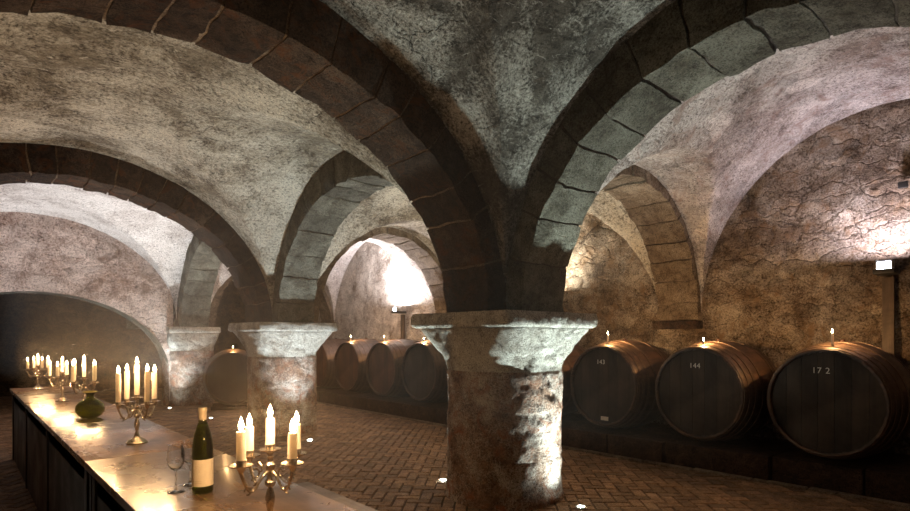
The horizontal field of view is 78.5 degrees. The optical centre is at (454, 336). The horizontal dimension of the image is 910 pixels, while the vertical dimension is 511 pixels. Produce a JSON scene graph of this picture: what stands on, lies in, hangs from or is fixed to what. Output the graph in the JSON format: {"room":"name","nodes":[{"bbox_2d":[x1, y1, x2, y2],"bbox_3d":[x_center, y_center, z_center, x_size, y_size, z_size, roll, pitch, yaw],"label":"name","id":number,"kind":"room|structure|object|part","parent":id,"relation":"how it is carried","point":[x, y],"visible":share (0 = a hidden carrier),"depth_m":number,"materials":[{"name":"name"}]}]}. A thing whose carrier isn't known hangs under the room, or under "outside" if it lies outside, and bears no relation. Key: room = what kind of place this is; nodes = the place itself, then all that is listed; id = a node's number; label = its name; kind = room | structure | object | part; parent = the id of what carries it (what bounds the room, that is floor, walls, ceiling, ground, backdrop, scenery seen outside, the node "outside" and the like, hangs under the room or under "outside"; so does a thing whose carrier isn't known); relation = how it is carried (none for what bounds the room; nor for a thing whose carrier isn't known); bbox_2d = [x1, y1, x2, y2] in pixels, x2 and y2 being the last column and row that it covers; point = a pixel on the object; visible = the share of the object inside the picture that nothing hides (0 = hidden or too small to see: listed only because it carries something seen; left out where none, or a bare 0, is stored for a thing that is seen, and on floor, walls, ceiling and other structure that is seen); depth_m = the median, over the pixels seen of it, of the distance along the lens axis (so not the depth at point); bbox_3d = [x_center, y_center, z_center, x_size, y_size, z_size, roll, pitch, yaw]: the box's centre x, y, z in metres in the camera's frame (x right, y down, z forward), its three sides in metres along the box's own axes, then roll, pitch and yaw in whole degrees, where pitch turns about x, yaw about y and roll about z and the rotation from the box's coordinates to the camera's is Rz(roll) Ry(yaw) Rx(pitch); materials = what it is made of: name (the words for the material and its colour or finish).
{"room":"wine cellar","nodes":[
{"label":"wine cellar","id":0,"kind":"room"},
{"bbox_2d":[0,212,172,400],"bbox_3d":[-8.627,-0.694,11.442,5.076,4.612,0.692,0,0,-42],"label":"wall","id":1,"kind":"structure","parent":0,"point":[40,254],"depth_m":11.74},
{"bbox_2d":[0,182,193,317],"bbox_3d":[-6.922,-1.364,9.533,5.291,2.269,4.650,0,0,-42],"label":"ceiling","id":2,"kind":"structure","parent":0,"point":[161,241],"depth_m":11.09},
{"bbox_2d":[0,281,245,395],"bbox_3d":[-10.284,-0.850,16.685,10.000,4.900,0.071,0,0,-42],"label":"wall","id":3,"kind":"structure","parent":0,"point":[54,327],"depth_m":16.09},
{"bbox_2d":[0,10,406,306],"bbox_3d":[-3.434,-1.371,5.637,5.293,2.282,4.552,0,0,-42],"label":"ceiling","id":4,"kind":"structure","parent":0,"point":[208,123],"depth_m":5.98,"materials":[{"name":"paint"}]},
{"bbox_2d":[211,238,433,321],"bbox_3d":[-3.161,-1.417,12.831,3.457,2.374,4.552,0,0,-42],"label":"ceiling","id":5,"kind":"structure","parent":0,"point":[333,283],"depth_m":14.55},
{"bbox_2d":[391,306,405,338],"bbox_3d":[-1.317,0.307,13.047,0.300,2.025,0.190,0,0,-42],"label":"lamp","id":6,"kind":"object","parent":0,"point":[397,310],"visible":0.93,"depth_m":13.07,"materials":[{"name":"black metal"}]},
{"bbox_3d":[-1.228,0.400,13.127,0.060,1.840,0.110,0,0,-42],"label":"post","id":7,"kind":"part","parent":6,"relation":"part of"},
{"bbox_2d":[0,387,909,510],"bbox_3d":[-3.863,1.609,8.755,11.600,0.025,22.400,0,0,-42],"label":"floor","id":8,"kind":"structure","parent":0,"point":[377,462],"depth_m":6.47,"materials":[{"name":"brick"}]},
{"bbox_2d":[10,386,190,510],"bbox_3d":[-3.695,1.140,5.396,0.648,0.920,5.726,0,0,-42],"label":"table","id":9,"kind":"object","parent":8,"relation":"on","point":[51,444],"visible":0.61,"depth_m":4.32,"materials":[{"name":"brown wood"}]},
{"bbox_3d":[-5.723,1.160,7.264,0.075,0.880,0.075,0,0,-42],"label":"leg","id":10,"kind":"part","parent":9,"relation":"part of","materials":[{"name":"brown wood"}]},
{"bbox_3d":[-4.503,1.160,5.901,0.075,0.880,0.075,0,0,-42],"label":"leg","id":11,"kind":"part","parent":9,"relation":"part of","materials":[{"name":"brown wood"}]},
{"bbox_2d":[26,365,47,388],"bbox_3d":[-5.427,0.525,7.248,0.240,0.309,0.240,0,0,-14],"label":"candelabrum","id":12,"kind":"object","parent":9,"relation":"on","point":[37,373],"visible":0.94,"depth_m":7.23,"materials":[{"name":"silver metal"}]},
{"bbox_2d":[32,357,35,367],"bbox_3d":[-5.526,0.338,7.307,0.031,0.168,0.032,0,0,-12],"label":"candle","id":13,"kind":"object","parent":12,"relation":"on","point":[33,361],"visible":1,"depth_m":7.29,"materials":[{"name":"white wax"}]},
{"bbox_3d":[-5.427,0.524,7.248,0.040,0.222,0.040,0,0,31],"label":"stem","id":14,"kind":"part","parent":12,"relation":"part of","materials":[{"name":"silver metal"}]},
{"bbox_3d":[-3.283,1.160,4.537,0.075,0.880,0.075,0,0,-42],"label":"leg","id":15,"kind":"part","parent":9,"relation":"part of","materials":[{"name":"brown wood"}]},
{"bbox_3d":[-3.904,1.160,5.209,0.020,0.860,5.670,0,0,-42],"label":"panel","id":16,"kind":"part","parent":9,"relation":"part of","materials":[{"name":"brown wood"}]},
{"bbox_2d":[45,372,78,401],"bbox_3d":[-4.130,0.525,5.859,0.240,0.309,0.240,0,0,30],"label":"candelabrum","id":17,"kind":"object","parent":9,"relation":"on","point":[62,398],"visible":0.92,"depth_m":5.84,"materials":[{"name":"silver metal"}]},
{"bbox_2d":[48,361,51,375],"bbox_3d":[-4.241,0.333,5.829,0.032,0.178,0.031,0,0,18],"label":"candle","id":18,"kind":"object","parent":17,"relation":"on","point":[49,366],"visible":1,"depth_m":5.82,"materials":[{"name":"white wax"}]},
{"bbox_2d":[56,362,58,375],"bbox_3d":[-4.101,0.338,5.748,0.031,0.168,0.032,0,0,-32],"label":"candle","id":19,"kind":"object","parent":17,"relation":"on","point":[57,366],"visible":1,"depth_m":5.74,"materials":[{"name":"white wax"}]},
{"bbox_2d":[61,357,63,371],"bbox_3d":[-4.130,0.298,5.859,0.031,0.178,0.032,0,0,39],"label":"candle","id":20,"kind":"object","parent":17,"relation":"on","point":[62,361],"visible":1,"depth_m":5.85,"materials":[{"name":"white wax"}]},
{"bbox_3d":[-4.130,0.524,5.859,0.040,0.222,0.040,0,0,-15],"label":"stem","id":21,"kind":"part","parent":17,"relation":"part of","materials":[{"name":"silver metal"}]},
{"bbox_2d":[65,361,68,374],"bbox_3d":[-4.160,0.338,5.970,0.031,0.168,0.032,0,0,-14],"label":"candle","id":22,"kind":"object","parent":17,"relation":"on","point":[66,366],"visible":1,"depth_m":5.96,"materials":[{"name":"white wax"}]},
{"bbox_2d":[68,377,99,399],"bbox_3d":[-3.433,0.525,5.154,0.240,0.309,0.240,0,0,-31],"label":"candelabrum","id":23,"kind":"object","parent":9,"relation":"on","point":[94,383],"visible":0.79,"depth_m":5.14,"materials":[{"name":"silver metal"}]},
{"bbox_2d":[71,361,74,381],"bbox_3d":[-3.460,0.318,5.043,0.031,0.208,0.032,0,0,-18],"label":"candle","id":24,"kind":"object","parent":23,"relation":"on","point":[72,367],"visible":1,"depth_m":5.03,"materials":[{"name":"white wax"}]},
{"bbox_3d":[-3.448,0.486,5.093,0.013,0.090,0.116,0,0,14],"label":"arm","id":25,"kind":"part","parent":23,"relation":"part of","materials":[{"name":"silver metal"}]},
{"bbox_2d":[82,356,85,376],"bbox_3d":[-3.433,0.278,5.154,0.031,0.218,0.032,0,0,38],"label":"candle","id":26,"kind":"object","parent":23,"relation":"on","point":[83,360],"visible":1,"depth_m":5.14,"materials":[{"name":"white wax"}]},
{"bbox_3d":[-3.433,0.524,5.154,0.040,0.222,0.040,0,0,14],"label":"stem","id":27,"kind":"part","parent":23,"relation":"part of","materials":[{"name":"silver metal"}]},
{"bbox_2d":[92,360,95,380],"bbox_3d":[-3.321,0.316,5.127,0.032,0.213,0.031,0,0,-8],"label":"candle","id":28,"kind":"object","parent":23,"relation":"on","point":[93,366],"visible":1,"depth_m":5.12,"materials":[{"name":"white wax"}]},
{"bbox_3d":[-2.062,1.160,3.174,0.075,0.880,0.075,0,0,-42],"label":"leg","id":29,"kind":"part","parent":9,"relation":"part of","materials":[{"name":"brown wood"}]},
{"bbox_2d":[75,391,104,417],"bbox_3d":[-3.059,0.568,4.670,0.216,0.222,0.216,0,0,-42],"label":"vase","id":30,"kind":"object","parent":9,"relation":"on","point":[90,407],"visible":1,"depth_m":4.61,"materials":[{"name":"green glass"}]},
{"bbox_2d":[112,395,160,444],"bbox_3d":[-2.034,0.525,3.562,0.240,0.309,0.240,0,0,-14],"label":"candelabrum","id":31,"kind":"object","parent":9,"relation":"on","point":[137,439],"visible":1,"depth_m":3.55,"materials":[{"name":"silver metal"}]},
{"bbox_2d":[115,366,120,401],"bbox_3d":[-2.093,0.300,3.463,0.032,0.243,0.032,0,0,-30],"label":"candle","id":32,"kind":"object","parent":31,"relation":"on","point":[118,375],"visible":1,"depth_m":3.45,"materials":[{"name":"white wax"}]},
{"bbox_2d":[112,402,125,409],"bbox_3d":[-2.093,0.429,3.463,0.075,0.046,0.078,0,0,31],"label":"socket","id":33,"kind":"object","parent":31,"relation":"attached to","point":[117,404],"depth_m":3.45,"materials":[{"name":"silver metal"}]},
{"bbox_2d":[124,365,129,398],"bbox_3d":[-2.132,0.298,3.621,0.032,0.248,0.032,0,0,-12],"label":"candle","id":34,"kind":"object","parent":31,"relation":"on","point":[126,373],"visible":1,"depth_m":3.61,"materials":[{"name":"white wax"}]},
{"bbox_3d":[-2.066,0.486,3.507,0.013,0.090,0.116,0,0,31],"label":"arm","id":35,"kind":"part","parent":31,"relation":"part of","materials":[{"name":"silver metal"}]},
{"bbox_2d":[122,399,133,405],"bbox_3d":[-2.132,0.429,3.621,0.078,0.046,0.075,0,0,31],"label":"socket","id":36,"kind":"object","parent":31,"relation":"attached to","point":[126,401],"depth_m":3.61,"materials":[{"name":"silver metal"}]},
{"bbox_3d":[-2.088,0.486,3.594,0.116,0.090,0.013,0,0,31],"label":"arm","id":37,"kind":"part","parent":31,"relation":"part of","materials":[{"name":"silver metal"}]},
{"bbox_2d":[133,358,139,394],"bbox_3d":[-2.034,0.258,3.561,0.032,0.258,0.032,0,0,12],"label":"candle","id":38,"kind":"object","parent":31,"relation":"on","point":[136,370],"visible":1,"depth_m":3.55,"materials":[{"name":"white wax"}]},
{"bbox_3d":[-2.034,0.524,3.562,0.040,0.222,0.040,0,0,31],"label":"stem","id":39,"kind":"part","parent":31,"relation":"part of","materials":[{"name":"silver metal"}]},
{"bbox_2d":[131,395,143,400],"bbox_3d":[-2.034,0.394,3.562,0.075,0.046,0.078,0,0,31],"label":"socket","id":40,"kind":"object","parent":31,"relation":"attached to","point":[136,397],"depth_m":3.55,"materials":[{"name":"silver metal"}]},
{"bbox_3d":[-1.979,0.486,3.529,0.116,0.090,0.013,0,0,31],"label":"arm","id":41,"kind":"part","parent":31,"relation":"part of","materials":[{"name":"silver metal"}]},
{"bbox_3d":[-2.001,0.486,3.616,0.013,0.090,0.116,0,0,31],"label":"arm","id":42,"kind":"part","parent":31,"relation":"part of","materials":[{"name":"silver metal"}]},
{"bbox_2d":[144,364,150,401],"bbox_3d":[-1.935,0.295,3.502,0.032,0.253,0.031,0,0,-13],"label":"candle","id":43,"kind":"object","parent":31,"relation":"on","point":[147,373],"visible":1,"depth_m":3.49,"materials":[{"name":"white wax"}]},
{"bbox_2d":[141,401,153,408],"bbox_3d":[-1.935,0.429,3.502,0.078,0.046,0.075,0,0,31],"label":"socket","id":44,"kind":"object","parent":31,"relation":"attached to","point":[146,404],"depth_m":3.49,"materials":[{"name":"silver metal"}]},
{"bbox_2d":[151,365,156,398],"bbox_3d":[-1.974,0.303,3.660,0.032,0.238,0.032,0,0,35],"label":"candle","id":45,"kind":"object","parent":31,"relation":"on","point":[153,374],"visible":1,"depth_m":3.65,"materials":[{"name":"white wax"}]},
{"bbox_2d":[150,398,160,405],"bbox_3d":[-1.974,0.429,3.660,0.075,0.046,0.078,0,0,31],"label":"socket","id":46,"kind":"object","parent":31,"relation":"attached to","point":[154,401],"depth_m":3.65,"materials":[{"name":"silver metal"}]},
{"bbox_2d":[162,301,220,405],"bbox_3d":[-6.410,-0.315,13.398,1.164,3.830,1.176,0,0,-42],"label":"stone pillar","id":47,"kind":"structure","parent":8,"relation":"on","point":[191,348],"depth_m":12.92,"materials":[{"name":"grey stone"}]},
{"bbox_2d":[126,307,174,329],"bbox_3d":[-8.252,-1.510,15.453,0.674,2.592,5.907,0,0,-42],"label":"arch","id":48,"kind":"object","parent":47,"relation":"on","point":[130,325],"visible":0.02,"depth_m":16.95,"materials":[{"name":"grey stone"}]},
{"bbox_2d":[173,275,334,326],"bbox_3d":[-4.832,-1.512,14.809,4.900,2.597,0.689,0,0,-42],"label":"arch","id":49,"kind":"object","parent":47,"relation":"on","point":[325,309],"visible":0.13,"depth_m":13.76,"materials":[{"name":"grey stone"}]},
{"bbox_2d":[85,448,356,510],"bbox_3d":[-0.843,1.140,2.208,0.648,0.920,2.811,0,0,-42],"label":"table","id":50,"kind":"object","parent":8,"relation":"on","point":[141,482],"visible":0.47,"depth_m":2.50,"materials":[{"name":"brown wood"}]},
{"bbox_3d":[-1.899,1.160,2.991,0.075,0.880,0.075,0,0,-42],"label":"leg","id":51,"kind":"part","parent":50,"relation":"part of","materials":[{"name":"brown wood"}]},
{"bbox_3d":[-1.051,1.160,2.022,0.020,0.860,2.755,0,0,-42],"label":"panel","id":52,"kind":"part","parent":50,"relation":"part of","materials":[{"name":"brown wood"}]},
{"bbox_2d":[166,444,184,493],"bbox_3d":[-1.221,0.577,2.437,0.073,0.205,0.073,0,0,-42],"label":"wine glass","id":53,"kind":"object","parent":50,"relation":"on","point":[175,459],"visible":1,"depth_m":2.41,"materials":[{"name":"clear glass"}]},
{"bbox_2d":[182,439,192,485],"bbox_3d":[-1.218,0.577,2.560,0.073,0.205,0.073,0,0,-42],"label":"wine glass","id":54,"kind":"object","parent":50,"relation":"on","point":[187,443],"visible":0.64,"depth_m":2.53,"materials":[{"name":"clear glass"}]},
{"bbox_2d":[192,407,213,493],"bbox_3d":[-1.103,0.493,2.434,0.087,0.370,0.087,0,0,5],"label":"wine bottle","id":55,"kind":"object","parent":50,"relation":"on","point":[202,444],"visible":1,"depth_m":2.40,"materials":[{"name":"green glass"}]},
{"bbox_2d":[229,443,307,510],"bbox_3d":[-0.640,0.525,1.930,0.240,0.309,0.240,0,0,-11],"label":"candelabrum","id":56,"kind":"object","parent":50,"relation":"on","point":[292,464],"visible":0.89,"depth_m":1.91,"materials":[{"name":"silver metal"}]},
{"bbox_2d":[236,418,245,460],"bbox_3d":[-0.705,0.343,1.834,0.033,0.158,0.032,0,0,-13],"label":"candle","id":57,"kind":"object","parent":56,"relation":"on","point":[240,435],"visible":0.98,"depth_m":1.82,"materials":[{"name":"white wax"}]},
{"bbox_2d":[229,459,253,473],"bbox_3d":[-0.704,0.429,1.834,0.075,0.046,0.078,0,0,34],"label":"socket","id":58,"kind":"object","parent":56,"relation":"attached to","point":[240,466],"depth_m":1.82,"materials":[{"name":"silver metal"}]},
{"bbox_2d":[245,413,253,450],"bbox_3d":[-0.736,0.348,1.994,0.032,0.148,0.031,0,0,43],"label":"candle","id":59,"kind":"object","parent":56,"relation":"on","point":[249,429],"visible":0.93,"depth_m":1.98,"materials":[{"name":"white wax"}]},
{"bbox_2d":[246,449,259,462],"bbox_3d":[-0.736,0.429,1.994,0.078,0.046,0.075,0,0,34],"label":"socket","id":60,"kind":"object","parent":56,"relation":"attached to","point":[250,455],"depth_m":1.98,"materials":[{"name":"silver metal"}]},
{"bbox_3d":[-0.675,0.486,1.877,0.013,0.090,0.116,0,0,34],"label":"arm","id":61,"kind":"part","parent":56,"relation":"part of","materials":[{"name":"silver metal"}]},
{"bbox_3d":[-0.693,0.486,1.965,0.116,0.090,0.013,0,0,34],"label":"arm","id":62,"kind":"part","parent":56,"relation":"part of","materials":[{"name":"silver metal"}]},
{"bbox_2d":[265,405,274,444],"bbox_3d":[-0.640,0.310,1.930,0.031,0.153,0.032,0,0,-39],"label":"candle","id":63,"kind":"object","parent":56,"relation":"on","point":[270,422],"visible":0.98,"depth_m":1.92,"materials":[{"name":"white wax"}]},
{"bbox_3d":[-0.640,0.524,1.930,0.040,0.222,0.040,0,0,34],"label":"stem","id":64,"kind":"part","parent":56,"relation":"part of","materials":[{"name":"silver metal"}]},
{"bbox_2d":[258,443,281,455],"bbox_3d":[-0.640,0.394,1.930,0.075,0.046,0.078,0,0,34],"label":"socket","id":65,"kind":"object","parent":56,"relation":"attached to","point":[269,449],"depth_m":1.92,"materials":[{"name":"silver metal"}]},
{"bbox_3d":[-0.588,0.486,1.895,0.116,0.090,0.013,0,0,34],"label":"arm","id":66,"kind":"part","parent":56,"relation":"part of","materials":[{"name":"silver metal"}]},
{"bbox_3d":[-0.605,0.486,1.982,0.013,0.090,0.116,0,0,34],"label":"arm","id":67,"kind":"part","parent":56,"relation":"part of","materials":[{"name":"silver metal"}]},
{"bbox_2d":[287,419,296,458],"bbox_3d":[-0.545,0.348,1.866,0.031,0.148,0.032,0,0,-20],"label":"candle","id":68,"kind":"object","parent":56,"relation":"on","point":[292,436],"visible":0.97,"depth_m":1.85,"materials":[{"name":"white wax"}]},
{"bbox_2d":[281,457,303,471],"bbox_3d":[-0.545,0.429,1.866,0.078,0.046,0.075,0,0,34],"label":"socket","id":69,"kind":"object","parent":56,"relation":"attached to","point":[291,464],"depth_m":1.85,"materials":[{"name":"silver metal"}]},
{"bbox_2d":[293,411,300,448],"bbox_3d":[-0.576,0.345,2.025,0.031,0.153,0.032,0,0,0],"label":"candle","id":70,"kind":"object","parent":56,"relation":"on","point":[296,417],"visible":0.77,"depth_m":2.02,"materials":[{"name":"white wax"}]},
{"bbox_2d":[286,448,307,459],"bbox_3d":[-0.576,0.429,2.025,0.075,0.046,0.078,0,0,34],"label":"socket","id":71,"kind":"object","parent":56,"relation":"attached to","point":[299,453],"depth_m":2.02,"materials":[{"name":"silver metal"}]},
{"bbox_2d":[211,402,246,409],"bbox_3d":[-5.007,1.563,12.580,0.900,0.070,0.900,0,0,-21],"label":"cradle","id":72,"kind":"object","parent":8,"relation":"on","point":[215,406],"visible":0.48,"depth_m":12.27,"materials":[{"name":"wood"}]},
{"bbox_2d":[202,348,247,404],"bbox_3d":[-5.007,0.892,12.580,1.259,1.279,1.100,0,0,-21],"label":"wine barrel","id":73,"kind":"object","parent":72,"relation":"on","point":[224,376],"visible":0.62,"depth_m":12.08,"materials":[{"name":"brown wood"}]},
{"bbox_2d":[228,300,337,435],"bbox_3d":[-2.958,-0.315,9.540,1.405,3.830,1.394,0,0,-42],"label":"stone pillar","id":74,"kind":"structure","parent":8,"relation":"on","point":[281,359],"depth_m":9.05,"materials":[{"name":"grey stone"}]},
{"bbox_2d":[0,142,271,321],"bbox_3d":[-5.159,-1.525,7.569,6.349,2.622,0.688,0,0,-42],"label":"arch","id":75,"kind":"object","parent":74,"relation":"on","point":[90,171],"visible":0.6,"depth_m":7.92,"materials":[{"name":"brown stone"}]},
{"bbox_2d":[178,235,220,326],"bbox_3d":[-4.691,-1.513,11.479,0.687,2.606,5.589,0,0,-42],"label":"arch","id":76,"kind":"object","parent":74,"relation":"on","point":[201,265],"visible":0.21,"depth_m":12.75,"materials":[{"name":"grey stone"}]},
{"bbox_2d":[314,227,446,322],"bbox_3d":[-1.386,-1.517,10.949,4.904,2.610,0.684,0,0,-42],"label":"arch","id":77,"kind":"object","parent":74,"relation":"on","point":[416,250],"visible":0.23,"depth_m":11.24,"materials":[{"name":"grey stone"}]},
{"bbox_2d":[316,338,349,387],"bbox_3d":[-3.031,0.672,14.197,1.100,1.279,1.259,0,0,-42],"label":"wine barrel","id":78,"kind":"object","parent":8,"relation":"on","point":[325,354],"visible":0.43,"depth_m":13.68,"materials":[{"name":"brown wood"}]},
{"bbox_2d":[297,482,377,510],"bbox_3d":[-0.456,1.350,3.283,0.280,0.500,2.300,0,0,-42],"label":"wooden bench","id":79,"kind":"object","parent":8,"relation":"on","point":[336,497],"visible":0.43,"depth_m":3.81,"materials":[{"name":"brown wood"}]},
{"bbox_2d":[334,338,381,392],"bbox_3d":[-2.097,0.672,13.154,1.100,1.279,1.259,0,0,-42],"label":"wine barrel","id":80,"kind":"object","parent":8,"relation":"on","point":[350,357],"visible":0.6,"depth_m":12.73,"materials":[{"name":"brown wood"}]},
{"bbox_2d":[366,338,419,396],"bbox_3d":[-1.177,0.672,12.126,1.100,1.279,1.259,0,0,-42],"label":"wine barrel","id":81,"kind":"object","parent":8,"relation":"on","point":[384,359],"visible":0.62,"depth_m":11.72,"materials":[{"name":"brown wood"}]},
{"bbox_2d":[401,340,447,402],"bbox_3d":[-0.310,0.672,11.157,1.100,1.279,1.259,0,0,-42],"label":"wine barrel","id":82,"kind":"object","parent":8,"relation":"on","point":[423,367],"visible":0.55,"depth_m":10.74,"materials":[{"name":"brown wood"}]},
{"bbox_2d":[411,302,597,510],"bbox_3d":[0.498,-0.315,5.678,1.400,3.830,1.399,0,0,-42],"label":"stone pillar","id":83,"kind":"structure","parent":8,"relation":"on","point":[505,373],"depth_m":5.19,"materials":[{"name":"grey stone"}]},
{"bbox_2d":[0,0,505,311],"bbox_3d":[-1.705,-1.512,3.710,6.310,2.602,0.683,0,0,-42],"label":"arch","id":84,"kind":"object","parent":83,"relation":"on","point":[305,47],"visible":0.79,"depth_m":4.33,"materials":[{"name":"brown stone"}]},
{"bbox_2d":[272,151,447,322],"bbox_3d":[-1.225,-1.504,7.606,0.684,2.594,5.610,0,0,-42],"label":"arch","id":85,"kind":"object","parent":83,"relation":"on","point":[344,181],"visible":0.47,"depth_m":8.55,"materials":[{"name":"grey stone"}]},
{"bbox_2d":[505,0,909,311],"bbox_3d":[2.144,-1.502,3.843,0.681,2.610,5.344,0,0,-42],"label":"arch","id":86,"kind":"object","parent":83,"relation":"on","point":[689,46],"visible":0.71,"depth_m":4.38,"materials":[{"name":"grey stone"}]},
{"bbox_2d":[562,344,585,415],"bbox_3d":[1.549,0.672,9.080,1.100,1.279,1.259,0,0,-39],"label":"wine barrel","id":87,"kind":"object","parent":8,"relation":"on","point":[568,405],"visible":0.1,"depth_m":8.55,"materials":[{"name":"brown wood"}]},
{"bbox_2d":[575,504,586,508],"bbox_3d":[1.181,1.591,5.218,0.112,0.010,0.112,0,0,-42],"label":"spotlight","id":88,"kind":"object","parent":8,"relation":"on","point":[580,506],"visible":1,"depth_m":5.21,"materials":[{"name":"silver metal"}]},
{"bbox_2d":[316,387,909,503],"bbox_3d":[-0.509,1.460,11.439,1.435,0.280,20.114,0,0,-42],"label":"plinth","id":89,"kind":"object","parent":8,"relation":"on","point":[881,475],"visible":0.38,"depth_m":6.69,"materials":[{"name":"stone"}]},
{"bbox_2d":[317,402,909,508],"bbox_3d":[-0.811,1.592,10.705,0.241,0.035,19.422,0,0,-42],"label":"trim","id":90,"kind":"structure","parent":8,"relation":"on","point":[738,477],"depth_m":6.46,"materials":[{"name":"stone"}]},
{"bbox_2d":[570,339,668,428],"bbox_3d":[2.456,0.672,8.066,1.100,1.279,1.259,0,0,-39],"label":"wine barrel","id":91,"kind":"object","parent":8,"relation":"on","point":[612,384],"visible":0.92,"depth_m":7.66,"materials":[{"name":"brown wood"}]},
{"bbox_2d":[655,339,776,441],"bbox_3d":[3.343,0.672,7.075,1.100,1.279,1.259,0,0,-39],"label":"wine barrel","id":92,"kind":"object","parent":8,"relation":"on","point":[711,391],"visible":0.94,"depth_m":6.67,"materials":[{"name":"brown wood"}]},
{"bbox_2d":[767,340,909,459],"bbox_3d":[4.230,0.672,6.084,1.100,1.279,1.259,0,0,-39],"label":"wine barrel","id":93,"kind":"object","parent":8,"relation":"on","point":[845,400],"visible":1,"depth_m":5.69,"materials":[{"name":"brown wood"}]},
{"bbox_2d":[831,329,833,345],"bbox_3d":[3.925,0.009,5.796,0.024,0.188,0.027,0,0,-28],"label":"candle","id":94,"kind":"object","parent":93,"relation":"on","point":[832,333],"visible":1,"depth_m":5.78,"materials":[{"name":"white wax"}]},
{"bbox_2d":[873,258,899,454],"bbox_3d":[4.805,0.233,6.207,0.300,2.175,0.190,0,0,-42],"label":"lamp","id":95,"kind":"object","parent":8,"relation":"on","point":[882,267],"visible":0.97,"depth_m":6.25,"materials":[{"name":"wood"},{"name":"glass"}]},
{"bbox_3d":[4.895,0.325,6.287,0.060,1.990,0.110,0,0,-42],"label":"post","id":96,"kind":"part","parent":95,"relation":"part of","materials":[{"name":"brown wood"}]},
{"bbox_2d":[317,186,656,291],"bbox_3d":[0.294,-1.413,8.974,3.459,2.366,4.553,0,0,-42],"label":"ceiling","id":97,"kind":"structure","parent":0,"point":[388,206],"depth_m":9.30,"materials":[{"name":"paint"}]},
{"bbox_2d":[320,0,674,284],"bbox_3d":[-0.064,-1.369,1.869,5.294,2.279,4.303,0,0,-42],"label":"ceiling","id":98,"kind":"structure","parent":0,"point":[502,76],"depth_m":4.19,"materials":[{"name":"paint"}]},
{"bbox_2d":[318,98,909,454],"bbox_3d":[-0.218,-0.850,12.152,0.184,4.900,21.200,0,0,-42],"label":"wall","id":99,"kind":"structure","parent":0,"point":[793,263],"depth_m":7.19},
{"bbox_2d":[653,320,702,328],"bbox_3d":[3.248,-0.170,8.141,0.190,0.120,0.680,0,0,-42],"label":"stone ledge","id":100,"kind":"object","parent":99,"relation":"attached to","point":[693,324],"visible":1,"depth_m":8.03,"materials":[{"name":"brown stone"}]},
{"bbox_2d":[602,165,701,320],"bbox_3d":[2.065,-1.513,7.085,4.902,2.610,0.688,0,0,-42],"label":"arch","id":101,"kind":"object","parent":100,"relation":"on","point":[657,218],"visible":0.23,"depth_m":7.84,"materials":[{"name":"brown stone"}]},
{"bbox_2d":[898,181,908,188],"bbox_3d":[5.012,-1.700,6.231,0.050,0.070,0.090,0,0,-42],"label":"junction box","id":102,"kind":"object","parent":99,"relation":"attached to","point":[903,184],"visible":1,"depth_m":6.21,"materials":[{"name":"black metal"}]},
{"bbox_2d":[595,26,909,308],"bbox_3d":[3.664,-1.462,5.205,3.458,2.465,4.302,0,0,-42],"label":"ceiling","id":103,"kind":"structure","parent":0,"point":[708,152],"depth_m":6.07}
]}

